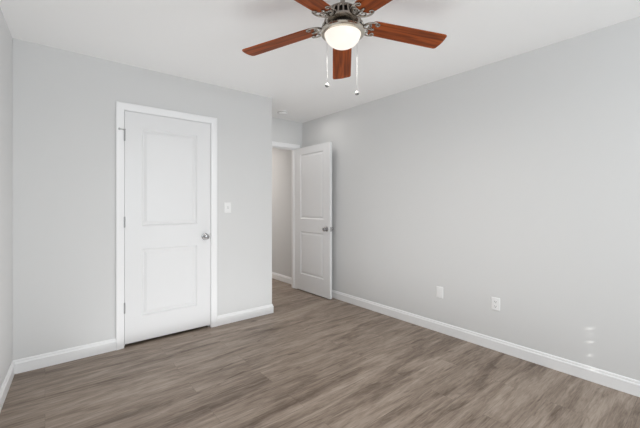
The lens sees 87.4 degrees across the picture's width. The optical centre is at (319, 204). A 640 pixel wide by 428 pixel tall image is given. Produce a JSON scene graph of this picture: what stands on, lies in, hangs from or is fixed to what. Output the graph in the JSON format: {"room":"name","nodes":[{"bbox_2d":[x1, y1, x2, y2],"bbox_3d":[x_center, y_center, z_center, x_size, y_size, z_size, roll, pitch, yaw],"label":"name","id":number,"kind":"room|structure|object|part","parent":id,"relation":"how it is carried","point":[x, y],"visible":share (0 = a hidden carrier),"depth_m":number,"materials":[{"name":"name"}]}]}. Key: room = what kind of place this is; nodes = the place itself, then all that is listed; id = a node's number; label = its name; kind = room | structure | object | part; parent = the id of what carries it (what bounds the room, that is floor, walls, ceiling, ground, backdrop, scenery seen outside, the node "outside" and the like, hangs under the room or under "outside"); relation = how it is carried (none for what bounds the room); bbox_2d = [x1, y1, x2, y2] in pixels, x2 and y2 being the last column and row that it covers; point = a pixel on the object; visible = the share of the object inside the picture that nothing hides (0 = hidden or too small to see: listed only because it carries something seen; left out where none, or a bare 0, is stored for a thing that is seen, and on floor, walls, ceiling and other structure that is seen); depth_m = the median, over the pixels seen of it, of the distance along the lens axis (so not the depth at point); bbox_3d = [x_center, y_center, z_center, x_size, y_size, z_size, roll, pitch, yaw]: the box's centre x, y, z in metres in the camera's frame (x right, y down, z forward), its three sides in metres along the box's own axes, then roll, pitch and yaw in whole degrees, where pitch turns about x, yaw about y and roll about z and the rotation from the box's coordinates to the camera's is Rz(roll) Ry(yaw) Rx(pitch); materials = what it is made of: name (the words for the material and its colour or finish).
{"room":"empty bedroom","nodes":[
{"label":"empty bedroom","id":0,"kind":"room"},
{"bbox_2d":[0,8,11,388],"bbox_3d":[-0.944,0.012,0.544,0.120,2.440,6.235,0,0,-36],"label":"wall","id":1,"kind":"structure","parent":0,"point":[5,35],"depth_m":2.17,"materials":[{"name":"white paint"}]},
{"bbox_2d":[0,361,14,411],"bbox_3d":[-0.669,1.182,0.279,0.014,0.100,5.291,0,0,-36],"label":"baseboard","id":2,"kind":"structure","parent":1,"relation":"attached to","point":[8,379],"depth_m":2.18,"materials":[{"name":"white paint"}]},
{"bbox_2d":[12,38,271,360],"bbox_3d":[-1.426,0.012,3.167,2.180,2.440,0.115,0,0,-39],"label":"wall","id":3,"kind":"structure","parent":0,"point":[64,102],"depth_m":2.70,"materials":[{"name":"white paint"}]},
{"bbox_2d":[13,338,115,373],"bbox_3d":[-1.977,1.182,2.631,0.646,0.100,0.014,0,0,-39],"label":"baseboard","id":4,"kind":"structure","parent":3,"relation":"attached to","point":[26,364],"depth_m":2.61,"materials":[{"name":"white paint"}]},
{"bbox_2d":[118,111,210,343],"bbox_3d":[-1.402,0.199,3.097,0.806,2.014,0.097,0,0,-39],"label":"door","id":5,"kind":"structure","parent":3,"relation":"in","point":[167,235],"depth_m":3.08,"materials":[{"name":"white paint"}]},
{"bbox_3d":[-1.124,0.317,3.303,0.066,0.066,0.062,0,0,-39],"label":"knob","id":6,"kind":"part","parent":5,"relation":"part of","materials":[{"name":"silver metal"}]},
{"bbox_2d":[116,101,216,349],"bbox_3d":[-1.421,0.179,3.159,0.884,2.106,0.132,0,0,-39],"label":"door frame","id":7,"kind":"structure","parent":3,"relation":"attached to","point":[120,106],"depth_m":2.91,"materials":[{"name":"white paint"}]},
{"bbox_2d":[225,202,230,212],"bbox_3d":[-0.952,0.032,3.470,0.070,0.109,0.019,0,0,-39],"label":"light switch","id":8,"kind":"object","parent":3,"relation":"attached to","point":[227,204],"visible":1,"depth_m":3.47,"materials":[{"name":"white plastic"}]},
{"bbox_2d":[272,117,301,147],"bbox_3d":[-1.492,0.012,4.034,3.088,2.440,0.115,0,0,-39],"label":"wall","id":9,"kind":"structure","parent":0,"point":[284,131],"depth_m":4.79,"materials":[{"name":"white paint"}]},
{"bbox_2d":[272,141,299,288],"bbox_3d":[-0.678,0.179,4.691,0.894,2.106,0.132,0,0,-39],"label":"door frame","id":10,"kind":"structure","parent":9,"relation":"attached to","point":[277,147],"depth_m":4.93,"materials":[{"name":"white paint"}]},
{"bbox_2d":[296,142,332,298],"bbox_3d":[-0.099,0.205,4.608,0.159,2.026,0.774,0,0,-39],"label":"door","id":11,"kind":"structure","parent":9,"relation":"in","point":[314,228],"depth_m":4.55,"materials":[{"name":"white paint"}]},
{"bbox_2d":[0,278,639,427],"bbox_3d":[-0.727,1.282,2.541,4.500,0.100,9.150,0,0,-39],"label":"floor","id":12,"kind":"structure","parent":0,"point":[315,361],"depth_m":2.32,"materials":[{"name":"grey wood"}]},
{"bbox_2d":[0,0,639,122],"bbox_3d":[-0.727,-1.258,2.541,4.500,0.100,9.150,0,0,-39],"label":"ceiling","id":13,"kind":"structure","parent":0,"point":[204,41],"depth_m":2.41,"materials":[{"name":"white paint"}]},
{"bbox_2d":[277,110,287,114],"bbox_3d":[-0.488,-1.188,4.354,0.132,0.039,0.132,0,0,-39],"label":"smoke detector","id":14,"kind":"object","parent":13,"relation":"attached to","point":[280,112],"visible":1,"depth_m":4.31,"materials":[{"name":"white plastic"}]},
{"bbox_2d":[242,0,446,94],"bbox_3d":[0.135,-0.928,1.865,1.238,0.560,1.222,0,0,-39],"label":"ceiling fan","id":15,"kind":"object","parent":13,"relation":"hanging from","point":[342,28],"visible":1,"depth_m":1.92,"materials":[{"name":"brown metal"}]},
{"bbox_3d":[-0.243,-0.988,2.044,0.491,0.006,0.136,-7,6,21],"label":"blade","id":16,"kind":"part","parent":15,"relation":"part of","materials":[{"name":"brown wood"}]},
{"bbox_3d":[-0.124,-1.016,1.590,0.136,0.006,0.491,11,9,38],"label":"blade","id":17,"kind":"part","parent":15,"relation":"part of","materials":[{"name":"brown wood"}]},
{"bbox_3d":[0.151,-0.986,2.297,0.136,0.006,0.491,-8,-7,2],"label":"blade","id":18,"kind":"part","parent":15,"relation":"part of","materials":[{"name":"brown wood"}]},
{"bbox_3d":[0.129,-0.930,1.900,0.204,0.086,0.204,0,0,-39],"label":"lamp shade","id":19,"kind":"part","parent":15,"relation":"part of","materials":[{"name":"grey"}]},
{"bbox_3d":[0.129,-1.042,1.900,0.176,0.085,0.176,0,0,-39],"label":"motor","id":20,"kind":"part","parent":15,"relation":"part of","materials":[{"name":"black metal"}]},
{"bbox_3d":[0.345,-1.019,1.564,0.136,0.006,0.491,10,-3,-33],"label":"blade","id":21,"kind":"part","parent":15,"relation":"part of","materials":[{"name":"brown wood"}]},
{"bbox_3d":[0.515,-1.012,2.002,0.491,0.006,0.136,3,-9,-15],"label":"blade","id":22,"kind":"part","parent":15,"relation":"part of","materials":[{"name":"brown wood"}]},
{"bbox_2d":[272,16,639,380],"bbox_3d":[0.810,0.012,3.757,0.120,2.440,9.020,0,0,-39],"label":"wall","id":23,"kind":"structure","parent":0,"point":[515,180],"depth_m":2.76,"materials":[{"name":"white paint"}]},
{"bbox_2d":[272,272,291,283],"bbox_3d":[-1.170,1.182,6.063,0.014,0.100,2.543,0,0,-39],"label":"baseboard","id":24,"kind":"structure","parent":23,"relation":"attached to","point":[276,276],"depth_m":5.37,"materials":[{"name":"white paint"}]},
{"bbox_2d":[436,286,442,298],"bbox_3d":[1.155,0.848,3.236,0.008,0.109,0.070,0,0,-39],"label":"wall plate","id":25,"kind":"object","parent":23,"relation":"attached to","point":[439,290],"visible":1,"depth_m":3.23,"materials":[{"name":"white plastic"}]},
{"bbox_2d":[332,290,639,396],"bbox_3d":[1.643,1.182,2.637,0.014,0.100,5.992,0,0,-39],"label":"baseboard","id":26,"kind":"structure","parent":23,"relation":"attached to","point":[631,386],"depth_m":2.73,"materials":[{"name":"white paint"}]},
{"bbox_2d":[491,297,499,310],"bbox_3d":[1.485,0.842,2.834,0.008,0.109,0.070,0,0,-39],"label":"power outlet","id":27,"kind":"object","parent":23,"relation":"attached to","point":[495,302],"visible":1,"depth_m":2.83,"materials":[{"name":"white plastic"}]},
{"bbox_3d":[-0.854,0.012,4.097,0.115,2.440,0.597,0,0,-39],"label":"wall","id":28,"kind":"structure","parent":0,"visible":0},
{"bbox_2d":[217,304,273,325],"bbox_3d":[-1.014,1.182,3.882,0.664,0.100,0.726,0,0,-39],"label":"baseboard","id":29,"kind":"structure","parent":28,"relation":"attached to","point":[223,319],"depth_m":3.58,"materials":[{"name":"white paint"}]}
]}

